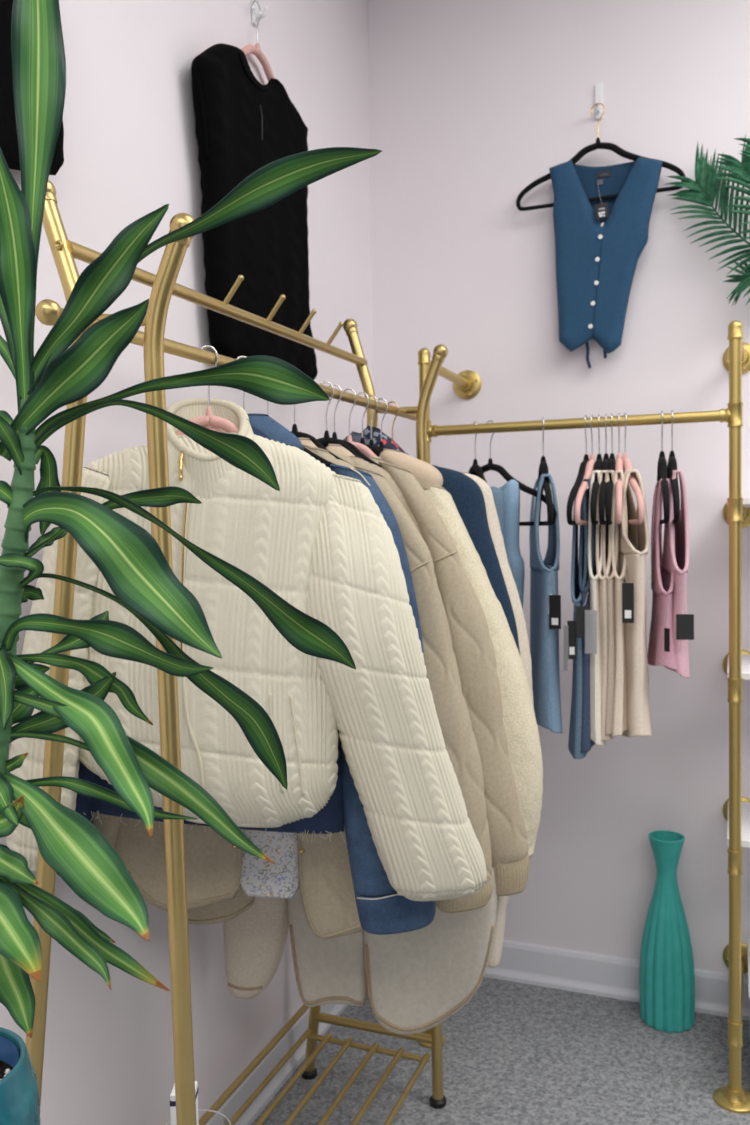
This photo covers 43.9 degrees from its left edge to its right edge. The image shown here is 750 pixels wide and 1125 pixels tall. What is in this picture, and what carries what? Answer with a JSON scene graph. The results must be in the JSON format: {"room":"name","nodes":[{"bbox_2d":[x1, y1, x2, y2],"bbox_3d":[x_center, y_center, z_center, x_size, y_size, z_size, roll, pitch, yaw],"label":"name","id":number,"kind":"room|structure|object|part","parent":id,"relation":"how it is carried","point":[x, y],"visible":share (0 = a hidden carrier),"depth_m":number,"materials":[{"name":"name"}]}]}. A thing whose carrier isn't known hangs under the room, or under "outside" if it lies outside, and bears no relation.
{"room":"clothing store","nodes":[
{"label":"clothing store","id":0,"kind":"room"},
{"bbox_2d":[0,1027,39,1124],"bbox_3d":[-0.375,0.526,0.818,0.153,0.173,0.153,-1,2,0],"label":"pot","id":1,"kind":"object","parent":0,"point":[19,1092],"depth_m":0.82,"materials":[{"name":"blue ceramic"}]},
{"bbox_2d":[170,1081,198,1124],"bbox_3d":[-0.267,0.939,1.321,0.034,0.396,0.034,-1,2,0],"label":"carton","id":2,"kind":"object","parent":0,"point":[172,1095],"visible":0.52,"depth_m":1.30,"materials":[{"name":"white cardboard"}]},
{"bbox_2d":[0,0,372,1124],"bbox_3d":[-0.980,-0.209,0.489,0.120,3.050,5.320,0,2,21],"label":"wall","id":3,"kind":"structure","parent":0,"point":[130,145],"depth_m":1.79,"materials":[{"name":"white paint"}]},
{"bbox_2d":[0,0,63,174],"bbox_3d":[-0.549,-0.754,1.340,0.053,0.412,0.271,0,2,21],"label":"sweater","id":4,"kind":"object","parent":3,"relation":"hanging from","point":[9,147],"visible":0.3,"depth_m":1.34,"materials":[{"name":"black fabric"}]},
{"bbox_2d":[191,43,317,379],"bbox_3d":[-0.256,-0.770,2.081,0.065,0.681,0.532,0,2,21],"label":"sweater","id":5,"kind":"object","parent":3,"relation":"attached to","point":[243,125],"visible":0.74,"depth_m":1.98,"materials":[{"name":"black fabric"}]},
{"bbox_2d":[251,0,267,25],"bbox_3d":[-0.261,-1.276,2.115,0.039,0.096,0.020,0,2,21],"label":"wall hook","id":6,"kind":"object","parent":3,"relation":"attached to","point":[254,13],"visible":0.99,"depth_m":2.11,"materials":[{"name":"white plastic"}]},
{"bbox_3d":[-0.275,-1.276,2.121,0.008,0.096,0.020,0,2,21],"label":"hook plate","id":7,"kind":"part","parent":6,"relation":"part of","materials":[{"name":"white plastic"}]},
{"bbox_2d":[241,0,274,81],"bbox_3d":[-0.265,-1.134,2.099,0.018,0.261,0.453,0,2,21],"label":"clothes hanger","id":8,"kind":"object","parent":6,"relation":"hanging from","point":[255,50],"visible":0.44,"depth_m":2.10,"materials":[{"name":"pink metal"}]},
{"bbox_3d":[-0.258,-1.249,2.116,0.035,0.024,0.010,0,2,23],"label":"hook arm","id":9,"kind":"part","parent":6,"relation":"part of","materials":[{"name":"white plastic"}]},
{"bbox_2d":[205,1004,347,1124],"bbox_3d":[-0.921,1.262,0.449,0.021,0.110,5.179,0,2,21],"label":"baseboard","id":10,"kind":"structure","parent":3,"relation":"attached to","point":[243,1092],"depth_m":2.18,"materials":[{"name":"white"}]},
{"bbox_2d":[251,977,749,1124],"bbox_3d":[0.718,1.365,-0.110,3.720,0.100,5.320,0,2,21],"label":"floor","id":11,"kind":"structure","parent":0,"point":[516,1053],"depth_m":2.28,"materials":[{"name":"grey carpet"}]},
{"bbox_2d":[25,180,447,1124],"bbox_3d":[-0.198,0.361,1.679,0.388,1.809,1.182,0,2,21],"label":"clothes rack","id":12,"kind":"object","parent":11,"relation":"on","point":[163,284],"visible":0.73,"depth_m":1.23,"materials":[{"name":"gold metal"}]},
{"bbox_2d":[165,1110,230,1124],"bbox_3d":[-0.328,1.083,1.706,0.129,0.082,0.129,-1,2,0],"label":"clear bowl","id":13,"kind":"object","parent":12,"relation":"on","point":[198,1110],"visible":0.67,"depth_m":1.76,"materials":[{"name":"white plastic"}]},
{"bbox_2d":[175,345,238,435],"bbox_3d":[-0.252,-0.199,1.413,0.362,0.261,0.018,-1,2,-11],"label":"clothes hanger","id":14,"kind":"object","parent":12,"relation":"hanging from","point":[208,419],"visible":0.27,"depth_m":1.41,"materials":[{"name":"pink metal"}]},
{"bbox_3d":[-0.251,-0.176,1.414,0.089,0.061,0.010,-1,2,-11],"label":"shoulder plate","id":15,"kind":"part","parent":14,"relation":"part of","materials":[{"name":"pink fabric"}]},
{"bbox_3d":[-0.148,-0.320,1.641,0.020,0.019,1.168,0,2,24],"label":"hanging rail","id":16,"kind":"part","parent":12,"relation":"part of","materials":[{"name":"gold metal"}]},
{"bbox_2d":[6,398,486,900],"bbox_3d":[-0.184,0.141,1.432,0.734,0.797,0.160,-1,2,-10],"label":"jacket","id":17,"kind":"object","parent":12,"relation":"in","point":[322,542],"visible":0.65,"depth_m":1.39,"materials":[{"name":"beige fabric"}]},
{"bbox_3d":[-0.281,-0.140,1.349,0.006,0.043,0.016,-1,2,0],"label":"zip pull","id":18,"kind":"part","parent":17,"relation":"part of","materials":[{"name":"gold metal"}]},
{"bbox_3d":[-0.332,1.072,1.780,0.015,0.015,1.000,0,2,21],"label":"rail","id":19,"kind":"part","parent":12,"relation":"part of","materials":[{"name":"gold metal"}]},
{"bbox_3d":[-0.323,1.129,1.779,0.012,0.012,0.918,0,2,21],"label":"shelf rod","id":20,"kind":"part","parent":12,"relation":"part of","materials":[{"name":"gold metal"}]},
{"bbox_2d":[237,356,331,470],"bbox_3d":[-0.211,-0.203,1.502,0.362,0.261,0.018,-1,2,-9],"label":"clothes hanger","id":21,"kind":"object","parent":12,"relation":"hanging from","point":[239,357],"visible":0.09,"depth_m":1.50,"materials":[{"name":"silver metal"}]},
{"bbox_2d":[57,413,435,934],"bbox_3d":[-0.206,0.188,1.513,0.615,0.856,0.090,-1,2,-9],"label":"denim jacket","id":22,"kind":"object","parent":21,"relation":"hanging from","point":[381,911],"visible":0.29,"depth_m":1.52,"materials":[{"name":"blue fabric"}]},
{"bbox_3d":[-0.273,1.129,1.760,0.012,0.012,0.918,0,2,21],"label":"shelf rod","id":23,"kind":"part","parent":12,"relation":"part of","materials":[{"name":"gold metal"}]},
{"bbox_2d":[267,401,333,467],"bbox_3d":[-0.180,-0.205,1.570,0.362,0.261,0.018,-1,2,-2],"label":"clothes hanger","id":24,"kind":"object","parent":12,"relation":"hanging from","point":[327,463],"visible":0.02,"depth_m":1.57,"materials":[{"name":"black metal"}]},
{"bbox_3d":[-0.223,1.129,1.740,0.012,0.012,0.918,0,2,21],"label":"shelf rod","id":25,"kind":"part","parent":12,"relation":"part of","materials":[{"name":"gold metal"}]},
{"bbox_2d":[291,404,351,464],"bbox_3d":[-0.142,-0.209,1.654,0.362,0.261,0.018,-1,2,-8],"label":"clothes hanger","id":26,"kind":"object","parent":12,"relation":"hanging from","point":[294,431],"visible":0.12,"depth_m":1.65,"materials":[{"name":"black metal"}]},
{"bbox_2d":[93,438,492,939],"bbox_3d":[-0.140,0.226,1.660,0.717,0.895,0.114,-1,2,-11],"label":"quilted jacket","id":27,"kind":"object","parent":26,"relation":"hanging from","point":[216,868],"visible":0.28,"depth_m":1.65,"materials":[{"name":"beige fabric"}]},
{"bbox_3d":[-0.343,0.480,1.603,0.233,0.250,0.024,-1,2,-8],"label":"panel","id":28,"kind":"part","parent":27,"relation":"part of","materials":[{"name":"beige fabric"}]},
{"bbox_3d":[-0.078,0.538,1.653,0.119,0.271,0.023,-1,2,-8],"label":"panel","id":29,"kind":"part","parent":27,"relation":"part of","materials":[{"name":"beige fabric"}]},
{"bbox_2d":[317,381,371,463],"bbox_3d":[-0.091,-0.213,1.766,0.362,0.261,0.018,-1,2,-4],"label":"clothes hanger","id":30,"kind":"object","parent":12,"relation":"hanging from","point":[326,439],"visible":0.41,"depth_m":1.76,"materials":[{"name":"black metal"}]},
{"bbox_2d":[187,444,529,924],"bbox_3d":[-0.062,0.225,1.780,0.719,0.901,0.103,-1,2,-5],"label":"quilted jacket","id":31,"kind":"object","parent":30,"relation":"hanging from","point":[472,645],"visible":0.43,"depth_m":1.76,"materials":[{"name":"beige fabric"}]},
{"bbox_3d":[-0.312,0.543,1.737,0.203,0.276,0.024,-1,2,-4],"label":"panel","id":32,"kind":"part","parent":31,"relation":"part of","materials":[{"name":"beige fabric"}]},
{"bbox_3d":[-0.163,1.129,1.717,0.012,0.012,0.918,0,2,21],"label":"shelf rod","id":33,"kind":"part","parent":12,"relation":"part of","materials":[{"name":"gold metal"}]},
{"bbox_2d":[324,383,380,466],"bbox_3d":[-0.078,-0.214,1.797,0.362,0.261,0.018,-1,2,6],"label":"clothes hanger","id":34,"kind":"object","parent":12,"relation":"hanging from","point":[356,450],"visible":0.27,"depth_m":1.79,"materials":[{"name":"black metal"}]},
{"bbox_2d":[342,388,376,458],"bbox_3d":[-0.050,-0.217,1.857,0.362,0.261,0.018,0,2,8],"label":"clothes hanger","id":35,"kind":"object","parent":12,"relation":"hanging from","point":[365,450],"visible":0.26,"depth_m":1.85,"materials":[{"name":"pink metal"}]},
{"bbox_2d":[223,449,542,1034],"bbox_3d":[0.006,0.354,1.852,0.649,1.159,0.125,-1,2,5],"label":"coat","id":36,"kind":"object","parent":35,"relation":"hanging from","point":[414,981],"visible":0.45,"depth_m":1.82,"materials":[{"name":"beige fabric"}]},
{"bbox_3d":[-0.097,0.744,1.860,0.167,0.302,0.032,0,2,8],"label":"panel","id":37,"kind":"part","parent":36,"relation":"part of","materials":[{"name":"beige fabric"}]},
{"bbox_3d":[0.110,0.748,1.828,0.270,0.371,0.056,0,2,8],"label":"panel","id":38,"kind":"part","parent":36,"relation":"part of","materials":[{"name":"beige fabric"}]},
{"bbox_2d":[355,392,381,456],"bbox_3d":[-0.025,-0.219,1.912,0.362,0.261,0.018,0,2,12],"label":"clothes hanger","id":39,"kind":"object","parent":12,"relation":"hanging from","point":[375,450],"visible":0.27,"depth_m":1.90,"materials":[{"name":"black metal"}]},
{"bbox_2d":[432,465,519,653],"bbox_3d":[0.178,0.130,1.883,0.256,0.674,0.093,0,2,10],"label":"coat","id":40,"kind":"object","parent":39,"relation":"hanging from","point":[467,496],"visible":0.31,"depth_m":1.84,"materials":[{"name":"fabric"}]},
{"bbox_2d":[364,395,384,450],"bbox_3d":[-0.007,-0.221,1.952,0.362,0.261,0.018,0,2,16],"label":"clothes hanger","id":41,"kind":"object","parent":12,"relation":"hanging from","point":[371,442],"visible":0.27,"depth_m":1.95,"materials":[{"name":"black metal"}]},
{"bbox_2d":[461,472,533,967],"bbox_3d":[0.221,0.317,1.908,0.209,1.020,0.084,0,2,21],"label":"jacket","id":42,"kind":"object","parent":41,"relation":"hanging from","point":[493,521],"visible":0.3,"depth_m":1.86,"materials":[{"name":"beige fabric"}]},
{"bbox_3d":[-0.105,1.129,1.694,0.012,0.012,0.918,0,2,21],"label":"shelf rod","id":43,"kind":"part","parent":12,"relation":"part of","materials":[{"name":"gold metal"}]},
{"bbox_2d":[377,398,388,448],"bbox_3d":[0.014,-0.223,1.999,0.362,0.261,0.018,0,2,18],"label":"clothes hanger","id":44,"kind":"object","parent":12,"relation":"hanging from","point":[381,444],"visible":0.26,"depth_m":1.99,"materials":[{"name":"silver metal"}]},
{"bbox_2d":[344,431,368,444],"bbox_3d":[-0.032,-0.055,2.020,0.144,0.459,0.065,0,2,23],"label":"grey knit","id":45,"kind":"object","parent":44,"relation":"hanging from","point":[356,437],"visible":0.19,"depth_m":2.00,"materials":[{"name":"grey fabric"}]},
{"bbox_2d":[386,401,407,454],"bbox_3d":[0.039,-0.225,2.053,0.362,0.261,0.018,0,2,20],"label":"clothes hanger","id":46,"kind":"object","parent":12,"relation":"hanging from","point":[391,401],"visible":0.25,"depth_m":2.05,"materials":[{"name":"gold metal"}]},
{"bbox_2d":[361,425,404,451],"bbox_3d":[0.011,-0.063,2.069,0.148,0.484,0.066,0,2,21],"label":"sweater","id":47,"kind":"object","parent":46,"relation":"hanging from","point":[388,442],"visible":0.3,"depth_m":2.04,"materials":[{"name":"fabric"}]},
{"bbox_3d":[-0.047,1.129,1.672,0.012,0.012,0.918,0,2,21],"label":"shelf rod","id":48,"kind":"part","parent":12,"relation":"part of","materials":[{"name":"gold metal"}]},
{"bbox_2d":[418,320,749,1113],"bbox_3d":[0.544,0.330,2.402,0.824,1.802,0.452,0,2,21],"label":"rack","id":49,"kind":"object","parent":11,"relation":"on","point":[732,1097],"visible":0.82,"depth_m":2.11,"materials":[{"name":"gold metal"}]},
{"bbox_3d":[0.135,0.350,2.370,0.026,1.750,0.026,-1,2,0],"label":"post","id":50,"kind":"part","parent":49,"relation":"part of","materials":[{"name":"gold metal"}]},
{"bbox_3d":[0.197,-0.512,2.529,0.025,0.025,0.404,0,2,21],"label":"wall arm","id":51,"kind":"part","parent":49,"relation":"part of","materials":[{"name":"gold metal"}]},
{"bbox_2d":[468,421,487,483],"bbox_3d":[0.249,-0.219,2.304,0.018,0.261,0.272,-1,2,-16],"label":"clothes hanger","id":52,"kind":"object","parent":49,"relation":"hanging from","point":[475,467],"visible":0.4,"depth_m":2.29,"materials":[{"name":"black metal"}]},
{"bbox_2d":[490,486,507,558],"bbox_3d":[0.254,0.074,2.241,0.066,0.527,0.263,-1,2,-18],"label":"shirt","id":53,"kind":"object","parent":52,"relation":"hanging from","point":[498,495],"visible":0.06,"depth_m":2.13,"materials":[{"name":"blue fabric"}]},
{"bbox_2d":[474,420,556,525],"bbox_3d":[0.284,-0.219,2.290,0.018,0.261,0.407,-2,3,-40],"label":"clothes hanger","id":54,"kind":"object","parent":49,"relation":"hanging from","point":[502,471],"visible":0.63,"depth_m":2.22,"materials":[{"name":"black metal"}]},
{"bbox_2d":[489,479,524,607],"bbox_3d":[0.290,0.085,2.274,0.064,0.589,0.190,-2,3,-39],"label":"shirt","id":55,"kind":"object","parent":54,"relation":"hanging from","point":[511,491],"visible":0.12,"depth_m":2.20,"materials":[{"name":"blue fabric"}]},
{"bbox_2d":[537,417,552,525],"bbox_3d":[0.406,-0.219,2.242,0.018,0.261,0.389,-1,2,6],"label":"clothes hanger","id":56,"kind":"object","parent":49,"relation":"hanging from","point":[543,467],"visible":0.75,"depth_m":2.15,"materials":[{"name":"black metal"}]},
{"bbox_2d":[529,474,561,732],"bbox_3d":[0.409,0.087,2.252,0.076,0.594,0.352,0,2,7],"label":"tank top","id":57,"kind":"object","parent":56,"relation":"hanging from","point":[545,601],"visible":0.87,"depth_m":2.11,"materials":[{"name":"blue fabric"}]},
{"bbox_2d":[566,415,588,524],"bbox_3d":[0.501,-0.219,2.205,0.018,0.261,0.389,0,2,24],"label":"clothes hanger","id":58,"kind":"object","parent":49,"relation":"hanging from","point":[581,472],"visible":0.49,"depth_m":2.10,"materials":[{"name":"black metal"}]},
{"bbox_2d":[563,488,594,758],"bbox_3d":[0.503,0.129,2.208,0.067,0.613,0.370,0,2,22],"label":"romper","id":59,"kind":"object","parent":58,"relation":"hanging from","point":[572,645],"visible":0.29,"depth_m":2.09,"materials":[{"name":"blue fabric"}]},
{"bbox_3d":[0.466,-0.330,2.215,0.730,0.025,0.025,0,2,21],"label":"hanging rail","id":60,"kind":"part","parent":49,"relation":"part of","materials":[{"name":"gold metal"}]},
{"bbox_2d":[574,415,595,524],"bbox_3d":[0.514,-0.219,2.200,0.018,0.261,0.389,0,2,23],"label":"clothes hanger","id":61,"kind":"object","parent":49,"relation":"hanging from","point":[590,464],"visible":0.6,"depth_m":2.10,"materials":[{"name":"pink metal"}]},
{"bbox_2d":[576,479,600,752],"bbox_3d":[0.512,0.114,2.196,0.060,0.621,0.361,0,2,19],"label":"romper","id":62,"kind":"object","parent":61,"relation":"hanging from","point":[586,619],"visible":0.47,"depth_m":2.08,"materials":[{"name":"blue knit fabric"}]},
{"bbox_2d":[590,414,602,524],"bbox_3d":[0.529,-0.219,2.194,0.018,0.261,0.389,0,2,18],"label":"clothes hanger","id":63,"kind":"object","parent":49,"relation":"hanging from","point":[598,464],"visible":0.66,"depth_m":2.07,"materials":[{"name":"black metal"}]},
{"bbox_2d":[588,470,607,745],"bbox_3d":[0.535,0.093,2.206,0.063,0.617,0.340,0,2,17],"label":"romper","id":64,"kind":"object","parent":63,"relation":"hanging from","point":[595,664],"visible":0.3,"depth_m":2.07,"materials":[{"name":"beige fabric"}]},
{"bbox_2d":[599,414,608,524],"bbox_3d":[0.544,-0.219,2.189,0.018,0.261,0.389,0,2,17],"label":"clothes hanger","id":65,"kind":"object","parent":49,"relation":"hanging from","point":[602,492],"visible":0.66,"depth_m":2.06,"materials":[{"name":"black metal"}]},
{"bbox_2d":[596,470,614,740],"bbox_3d":[0.548,0.087,2.203,0.064,0.604,0.344,0,2,18],"label":"romper","id":66,"kind":"object","parent":65,"relation":"hanging from","point":[602,580],"visible":0.3,"depth_m":2.06,"materials":[{"name":"beige fabric"}]},
{"bbox_2d":[605,413,615,524],"bbox_3d":[0.557,-0.219,2.184,0.018,0.261,0.389,0,2,17],"label":"clothes hanger","id":67,"kind":"object","parent":49,"relation":"hanging from","point":[611,464],"visible":0.72,"depth_m":2.06,"materials":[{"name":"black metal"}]},
{"bbox_2d":[602,470,618,735],"bbox_3d":[0.564,0.082,2.195,0.064,0.592,0.340,0,2,19],"label":"romper","id":68,"kind":"object","parent":67,"relation":"hanging from","point":[610,579],"visible":0.41,"depth_m":2.05,"materials":[{"name":"beige fabric"}]},
{"bbox_2d":[615,413,622,524],"bbox_3d":[0.572,-0.219,2.178,0.018,0.261,0.389,0,2,15],"label":"clothes hanger","id":69,"kind":"object","parent":49,"relation":"hanging from","point":[619,463],"visible":0.91,"depth_m":2.06,"materials":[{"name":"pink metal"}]},
{"bbox_2d":[611,470,633,737],"bbox_3d":[0.571,0.088,2.171,0.062,0.601,0.373,0,2,14],"label":"romper","id":70,"kind":"object","parent":69,"relation":"hanging from","point":[623,592],"visible":0.54,"depth_m":2.04,"materials":[{"name":"beige fabric"}]},
{"bbox_2d":[622,413,643,523],"bbox_3d":[0.585,-0.219,2.173,0.018,0.261,0.389,-1,2,5],"label":"clothes hanger","id":71,"kind":"object","parent":49,"relation":"hanging from","point":[627,465],"visible":0.62,"depth_m":2.06,"materials":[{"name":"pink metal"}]},
{"bbox_2d":[608,469,651,736],"bbox_3d":[0.587,0.089,2.184,0.070,0.605,0.378,-1,2,5],"label":"tank top","id":72,"kind":"object","parent":71,"relation":"hanging from","point":[635,547],"visible":0.5,"depth_m":2.03,"materials":[{"name":"beige fabric"}]},
{"bbox_2d":[657,411,669,523],"bbox_3d":[0.661,-0.219,2.143,0.018,0.261,0.389,0,2,14],"label":"clothes hanger","id":73,"kind":"object","parent":49,"relation":"hanging from","point":[662,474],"visible":0.8,"depth_m":2.06,"materials":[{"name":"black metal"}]},
{"bbox_2d":[647,479,676,669],"bbox_3d":[0.660,0.023,2.136,0.068,0.428,0.350,0,2,15],"label":"shirt","id":74,"kind":"object","parent":73,"relation":"hanging from","point":[661,652],"visible":0.88,"depth_m":2.04,"materials":[{"name":"pink fabric"}]},
{"bbox_2d":[667,410,679,523],"bbox_3d":[0.682,-0.219,2.135,0.018,0.261,0.389,0,2,15],"label":"clothes hanger","id":75,"kind":"object","parent":49,"relation":"hanging from","point":[672,463],"visible":0.69,"depth_m":2.03,"materials":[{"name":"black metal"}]},
{"bbox_2d":[659,470,693,677],"bbox_3d":[0.684,0.020,2.125,0.064,0.457,0.353,0,2,10],"label":"shirt","id":76,"kind":"object","parent":75,"relation":"hanging from","point":[678,561],"visible":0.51,"depth_m":2.02,"materials":[{"name":"pink fabric"}]},
{"bbox_3d":[0.815,0.350,2.105,0.026,1.750,0.026,-1,2,0],"label":"post","id":77,"kind":"part","parent":49,"relation":"part of","materials":[{"name":"gold metal"}]},
{"bbox_3d":[0.903,1.069,2.317,0.025,0.025,0.404,0,2,23],"label":"wall arm","id":78,"kind":"part","parent":49,"relation":"part of","materials":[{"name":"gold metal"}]},
{"bbox_3d":[0.882,-0.529,2.262,0.025,0.025,0.404,0,2,23],"label":"wall arm","id":79,"kind":"part","parent":49,"relation":"part of","materials":[{"name":"gold metal"}]},
{"bbox_2d":[639,830,694,1032],"bbox_3d":[0.779,0.976,2.482,0.140,0.499,0.144,1,3,39],"label":"floor vase","id":80,"kind":"object","parent":11,"relation":"on","point":[667,973],"visible":1,"depth_m":2.44,"materials":[{"name":"teal ceramic"}]},
{"bbox_3d":[-0.373,0.955,0.824,0.227,0.685,0.239,-1,2,0],"label":"plant stand","id":81,"kind":"object","parent":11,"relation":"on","visible":0},
{"bbox_2d":[0,0,381,1124],"bbox_3d":[-0.217,0.051,0.808,0.479,1.119,0.181,-1,2,-7],"label":"dracaena","id":82,"kind":"object","parent":81,"relation":"on","point":[129,558],"visible":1,"depth_m":0.79,"materials":[{"name":"green plant"}]},
{"bbox_2d":[368,0,749,975],"bbox_3d":[1.696,-0.304,2.236,3.600,3.050,0.120,0,2,21],"label":"wall","id":83,"kind":"structure","parent":0,"point":[472,103],"depth_m":2.61,"materials":[{"name":"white paint"}]},
{"bbox_2d":[595,83,602,119],"bbox_3d":[0.608,-1.264,2.536,0.020,0.096,0.039,0,2,21],"label":"wall hook","id":84,"kind":"object","parent":83,"relation":"attached to","point":[598,86],"visible":1,"depth_m":2.55,"materials":[{"name":"white plastic"}]},
{"bbox_3d":[0.608,-1.238,2.535,0.010,0.024,0.035,0,2,23],"label":"hook arm","id":85,"kind":"part","parent":84,"relation":"part of","materials":[{"name":"white plastic"}]},
{"bbox_2d":[516,103,685,210],"bbox_3d":[0.605,-1.113,2.521,0.453,0.261,0.018,0,2,21],"label":"clothes hanger","id":86,"kind":"object","parent":84,"relation":"hanging from","point":[616,149],"visible":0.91,"depth_m":2.52,"materials":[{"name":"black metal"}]},
{"bbox_2d":[549,157,662,367],"bbox_3d":[0.623,-0.815,2.516,0.300,0.563,0.053,0,2,21],"label":"vest","id":87,"kind":"object","parent":86,"relation":"hanging from","point":[599,245],"visible":1,"depth_m":2.51,"materials":[{"name":"blue fabric"}]},
{"bbox_3d":[0.625,-0.857,2.539,0.272,0.480,0.007,0,2,21],"label":"panel","id":88,"kind":"part","parent":87,"relation":"part of","materials":[{"name":"blue fabric"}]},
{"bbox_2d":[484,940,749,1020],"bbox_3d":[1.690,1.168,2.220,3.600,0.110,0.021,0,2,21],"label":"baseboard","id":89,"kind":"structure","parent":83,"relation":"attached to","point":[545,966],"depth_m":2.64,"materials":[{"name":"white"}]},
{"bbox_2d":[664,134,749,305],"bbox_3d":[0.937,-0.872,2.323,0.400,0.456,0.188,0,2,13],"label":"palm spray","id":90,"kind":"object","parent":83,"relation":"attached to","point":[707,186],"visible":1,"depth_m":2.35,"materials":[{"name":"green plant"}]},
{"bbox_2d":[727,801,749,847],"bbox_3d":[1.149,0.651,2.231,0.568,0.018,0.324,0,2,21],"label":"shelf board","id":91,"kind":"object","parent":83,"relation":"attached to","point":[745,806],"visible":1,"depth_m":2.27,"materials":[{"name":"white laminate"}]},
{"bbox_2d":[727,654,749,679],"bbox_3d":[1.144,0.258,2.217,0.568,0.018,0.324,0,2,21],"label":"shelf board","id":92,"kind":"object","parent":83,"relation":"attached to","point":[745,659],"visible":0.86,"depth_m":2.23,"materials":[{"name":"white laminate"}]},
{"bbox_2d":[727,497,749,506],"bbox_3d":[1.139,-0.148,2.203,0.568,0.018,0.324,0,2,21],"label":"shelf board","id":93,"kind":"object","parent":83,"relation":"attached to","point":[746,500],"visible":0.43,"depth_m":2.14,"materials":[{"name":"white laminate"}]},
{"bbox_2d":[747,939,749,997],"bbox_3d":[1.102,1.103,2.195,0.412,0.257,0.292,0,2,21],"label":"storage box","id":94,"kind":"object","parent":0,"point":[748,940],"visible":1,"depth_m":2.26,"materials":[{"name":"white laminate"}]}
]}

